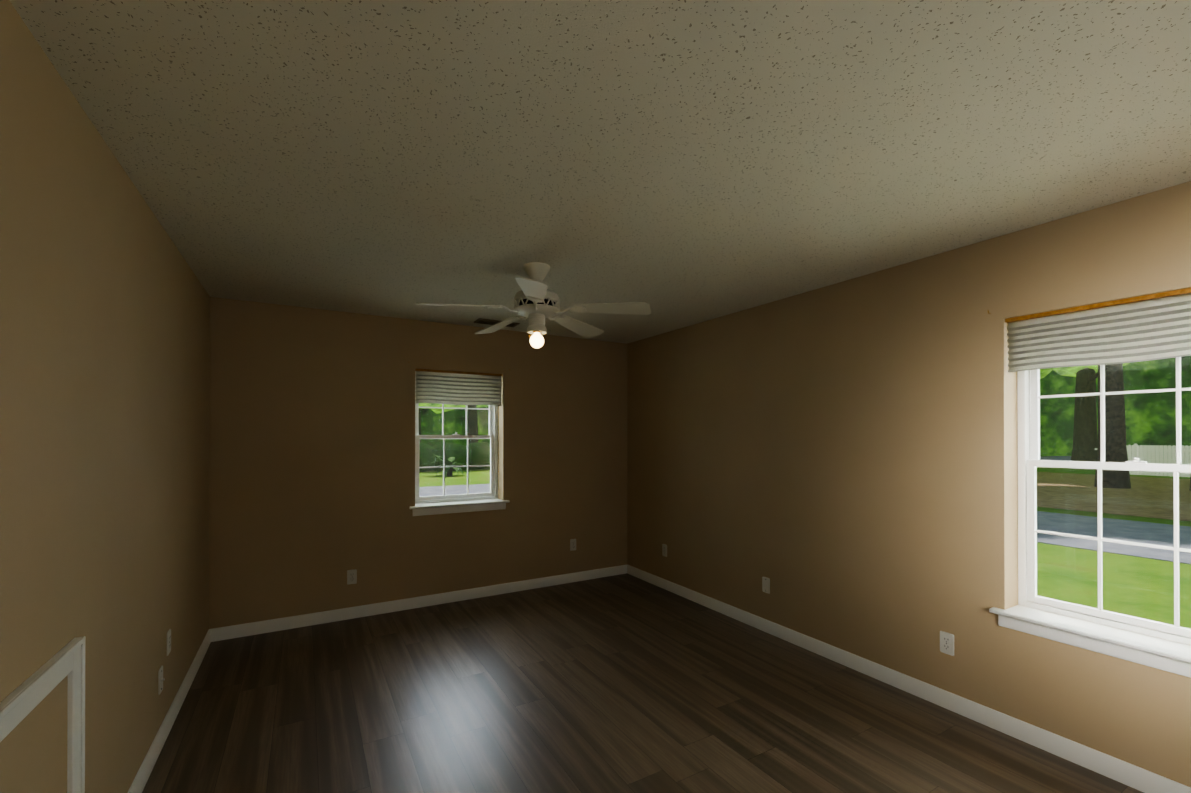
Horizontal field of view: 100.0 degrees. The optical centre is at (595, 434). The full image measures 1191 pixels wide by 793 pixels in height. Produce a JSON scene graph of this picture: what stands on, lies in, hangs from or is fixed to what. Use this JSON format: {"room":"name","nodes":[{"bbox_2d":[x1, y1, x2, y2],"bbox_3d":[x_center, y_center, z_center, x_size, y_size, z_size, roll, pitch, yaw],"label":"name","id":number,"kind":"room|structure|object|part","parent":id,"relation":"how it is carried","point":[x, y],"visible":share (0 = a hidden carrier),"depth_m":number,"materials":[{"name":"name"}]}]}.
{"room":"empty living room","nodes":[
{"label":"empty living room","id":0,"kind":"room"},
{"bbox_2d":[0,0,209,792],"bbox_3d":[-1.439,0.203,1.066,0.250,2.700,5.560,0,0,-30],"label":"wall","id":1,"kind":"structure","parent":0,"point":[104,404],"depth_m":1.61,"materials":[{"name":"beige paint"}]},
{"bbox_2d":[0,636,85,792],"bbox_3d":[-1.258,1.023,1.024,0.024,0.860,1.030,0,0,-30],"label":"trim","id":2,"kind":"structure","parent":1,"relation":"attached to","point":[42,729],"depth_m":1.29,"materials":[{"name":"white paint"}]},
{"bbox_2d":[158,666,164,694],"bbox_3d":[-2.028,1.148,2.340,0.016,0.115,0.070,0,0,-30],"label":"electrical outlet","id":3,"kind":"object","parent":1,"relation":"attached to","point":[160,680],"visible":1,"depth_m":2.32,"materials":[{"name":"white plastic"}]},
{"bbox_2d":[127,630,210,792],"bbox_3d":[-2.119,1.414,2.492,0.013,0.090,2.377,0,0,-30],"label":"baseboard","id":4,"kind":"structure","parent":1,"relation":"attached to","point":[140,780],"depth_m":2.41,"materials":[{"name":"white paint"}]},
{"bbox_2d":[167,629,170,655],"bbox_3d":[-2.112,1.029,2.476,0.007,0.115,0.070,0,0,-30],"label":"electrical outlet","id":5,"kind":"object","parent":1,"relation":"attached to","point":[168,641],"visible":0.98,"depth_m":2.47,"materials":[{"name":"white plastic"}]},
{"bbox_2d":[209,297,626,628],"bbox_3d":[-1.258,0.217,4.533,4.050,2.700,0.250,0,0,-30],"label":"wall","id":6,"kind":"structure","parent":0,"point":[312,463],"depth_m":4.08,"materials":[{"name":"beige paint"}]},
{"bbox_2d":[347,569,356,584],"bbox_3d":[-1.941,1.135,3.982,0.070,0.115,0.007,0,0,-30],"label":"electrical outlet","id":7,"kind":"object","parent":6,"relation":"attached to","point":[351,576],"visible":1,"depth_m":3.98,"materials":[{"name":"white plastic"}]},
{"bbox_2d":[209,564,627,641],"bbox_3d":[-1.192,1.422,4.414,3.550,0.090,0.013,0,0,-30],"label":"baseboard","id":8,"kind":"structure","parent":6,"relation":"attached to","point":[256,628],"depth_m":4.15,"materials":[{"name":"white paint"}]},
{"bbox_2d":[415,371,501,503],"bbox_3d":[-1.252,0.023,4.533,0.777,1.168,0.226,0,0,-30],"label":"window","id":9,"kind":"structure","parent":6,"relation":"in","point":[452,388],"depth_m":4.51,"materials":[{"name":"white plastic"}]},
{"bbox_3d":[-1.297,-0.244,4.612,0.712,0.569,0.028,0,0,-30],"label":"far window sash","id":10,"kind":"part","parent":9,"relation":"part of","materials":[{"name":"white wood"}]},
{"bbox_3d":[-1.297,-0.244,4.612,0.658,0.515,0.004,0,0,-30],"label":"sash glass","id":11,"kind":"part","parent":9,"relation":"part of","materials":[{"name":"clear glass"}]},
{"bbox_3d":[-1.276,0.292,4.574,0.712,0.575,0.028,0,0,-30],"label":"far window sash","id":12,"kind":"part","parent":9,"relation":"part of","materials":[{"name":"white wood"}]},
{"bbox_3d":[-1.276,0.292,4.574,0.658,0.521,0.004,0,0,-30],"label":"sash glass","id":13,"kind":"part","parent":9,"relation":"part of","materials":[{"name":"clear glass"}]},
{"bbox_2d":[415,371,501,405],"bbox_3d":[-1.203,-0.403,4.451,0.764,0.280,0.033,0,0,-30],"label":"shade","id":14,"kind":"object","parent":9,"relation":"attached to","point":[431,387],"depth_m":4.44,"materials":[{"name":"fabric"}]},
{"bbox_2d":[415,368,502,375],"bbox_3d":[-1.205,-0.552,4.455,0.772,0.018,0.044,0,0,-30],"label":"blind headrail","id":15,"kind":"object","parent":9,"relation":"attached to","point":[456,372],"visible":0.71,"depth_m":4.43,"materials":[{"name":"brown wood"}]},
{"bbox_2d":[409,499,509,515],"bbox_3d":[-1.215,0.648,4.467,0.870,0.082,0.193,0,0,-30],"label":"window sill","id":16,"kind":"structure","parent":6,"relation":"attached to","point":[455,507],"depth_m":4.40,"materials":[{"name":"white paint"}]},
{"bbox_2d":[570,539,575,550],"bbox_3d":[-0.221,1.099,4.983,0.070,0.115,0.007,0,0,-30],"label":"electrical outlet","id":17,"kind":"object","parent":6,"relation":"attached to","point":[572,544],"visible":1,"depth_m":4.98,"materials":[{"name":"white plastic"}]},
{"bbox_2d":[10,0,1190,343],"bbox_3d":[0.203,-1.063,2.027,3.550,0.160,5.560,0,0,-30],"label":"ceiling","id":18,"kind":"structure","parent":0,"point":[676,164],"depth_m":1.65,"materials":[{"name":"white paint"}]},
{"bbox_2d":[474,318,519,326],"bbox_3d":[-0.858,-0.969,4.337,0.360,0.009,0.160,0,0,-30],"label":"ceiling vent","id":19,"kind":"object","parent":18,"relation":"in","point":[488,321],"visible":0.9,"depth_m":4.31,"materials":[{"name":"brown paint"}]},
{"bbox_2d":[416,262,650,347],"bbox_3d":[-0.376,-0.742,2.917,1.270,0.476,1.278,0,0,-30],"label":"ceiling fan","id":20,"kind":"object","parent":18,"relation":"hanging from","point":[536,302],"visible":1,"depth_m":2.85,"materials":[{"name":"white plastic"}]},
{"bbox_3d":[-0.342,-0.549,2.911,0.084,0.092,0.084,0,0,-30],"label":"bulb","id":21,"kind":"part","parent":20,"relation":"part of","materials":[{"name":"white glass"}]},
{"bbox_2d":[142,573,1143,792],"bbox_3d":[0.203,1.507,2.016,3.550,0.100,5.560,0,0,-30],"label":"floor","id":22,"kind":"structure","parent":0,"point":[625,683],"depth_m":2.60,"materials":[{"name":"brown wood"}]},
{"bbox_2d":[627,181,1190,786],"bbox_3d":[1.845,0.211,2.977,0.250,2.700,5.560,0,0,-30],"label":"wall","id":23,"kind":"structure","parent":0,"point":[837,463],"depth_m":2.88,"materials":[{"name":"beige paint"}]},
{"bbox_2d":[662,544,666,556],"bbox_3d":[0.658,1.103,4.758,0.007,0.115,0.070,0,0,-30],"label":"electrical outlet","id":24,"kind":"object","parent":23,"relation":"attached to","point":[664,549],"visible":1,"depth_m":4.75,"materials":[{"name":"white plastic"}]},
{"bbox_2d":[762,577,769,593],"bbox_3d":[1.266,1.119,3.713,0.006,0.115,0.070,0,0,-30],"label":"electrical outlet","id":25,"kind":"object","parent":23,"relation":"attached to","point":[765,584],"visible":1,"depth_m":3.71,"materials":[{"name":"white plastic"}]},
{"bbox_2d":[627,565,1190,792],"bbox_3d":[1.735,1.415,2.901,0.013,0.090,5.547,0,0,-30],"label":"baseboard","id":26,"kind":"structure","parent":23,"relation":"attached to","point":[1126,773],"depth_m":2.61,"materials":[{"name":"white paint"}]},
{"bbox_2d":[940,631,953,655],"bbox_3d":[1.875,1.115,2.667,0.007,0.115,0.070,0,0,-30],"label":"electrical outlet","id":27,"kind":"object","parent":23,"relation":"attached to","point":[946,643],"visible":1,"depth_m":2.66,"materials":[{"name":"white plastic"}]},
{"bbox_2d":[989,605,1190,677],"bbox_3d":[2.256,0.898,2.117,0.193,0.082,0.915,0,0,-30],"label":"window sill","id":28,"kind":"structure","parent":23,"relation":"attached to","point":[1160,653],"depth_m":2.16,"materials":[{"name":"white paint"}]},
{"bbox_2d":[1007,293,1190,644],"bbox_3d":[2.319,0.143,2.157,0.226,1.428,0.822,0,0,-30],"label":"window","id":29,"kind":"structure","parent":23,"relation":"in","point":[1152,329],"depth_m":2.26,"materials":[{"name":"white plastic"}]},
{"bbox_2d":[1005,288,1190,322],"bbox_3d":[2.238,-0.562,2.113,0.044,0.018,0.817,0,0,-30],"label":"blind headrail","id":30,"kind":"object","parent":29,"relation":"attached to","point":[1112,303],"visible":0.89,"depth_m":2.15,"materials":[{"name":"brown wood"}]},
{"bbox_2d":[1007,293,1190,372],"bbox_3d":[2.235,-0.427,2.111,0.033,0.250,0.809,0,0,-30],"label":"shade","id":31,"kind":"object","parent":29,"relation":"attached to","point":[1160,328],"depth_m":2.16,"materials":[{"name":"fabric"}]},
{"bbox_3d":[2.361,0.477,2.180,0.028,0.705,0.757,0,0,-30],"label":"right window sash","id":32,"kind":"part","parent":29,"relation":"part of","materials":[{"name":"white wood"}]},
{"bbox_3d":[2.397,-0.189,2.204,0.028,0.699,0.757,0,0,-30],"label":"right window sash","id":33,"kind":"part","parent":29,"relation":"part of","materials":[{"name":"white wood"}]},
{"bbox_3d":[2.361,0.477,2.180,0.004,0.651,0.703,0,0,-30],"label":"sash glass","id":34,"kind":"part","parent":29,"relation":"part of","materials":[{"name":"clear glass"}]},
{"bbox_3d":[2.397,-0.189,2.204,0.004,0.645,0.703,0,0,-30],"label":"sash glass","id":35,"kind":"part","parent":29,"relation":"part of","materials":[{"name":"clear glass"}]},
{"bbox_2d":[1125,458,1146,462],"bbox_3d":[2.361,0.112,2.182,0.026,0.024,0.060,0,0,-30],"label":"lock","id":36,"kind":"object","parent":29,"relation":"attached to","point":[1136,460],"visible":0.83,"depth_m":2.17,"materials":[{"name":"white plastic"}]},
{"label":"outside","id":37,"kind":"structure","parent":0,"visible":0},
{"bbox_2d":[419,356,1190,563],"bbox_3d":[2.745,-13.054,11.543,237.385,30.000,217.576,0,0,15],"label":"trees","id":38,"kind":"object","parent":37,"point":[1159,428],"depth_m":25.01,"materials":[{"name":"plant"}]},
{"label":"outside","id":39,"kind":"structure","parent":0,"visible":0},
{"bbox_2d":[419,456,1190,628],"bbox_3d":[-0.108,2.148,-0.087,300.000,0.500,300.000,0,0,-30],"label":"lawn","id":40,"kind":"structure","parent":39,"point":[1164,578],"depth_m":6.83,"materials":[{"name":"green plant"}]}
]}

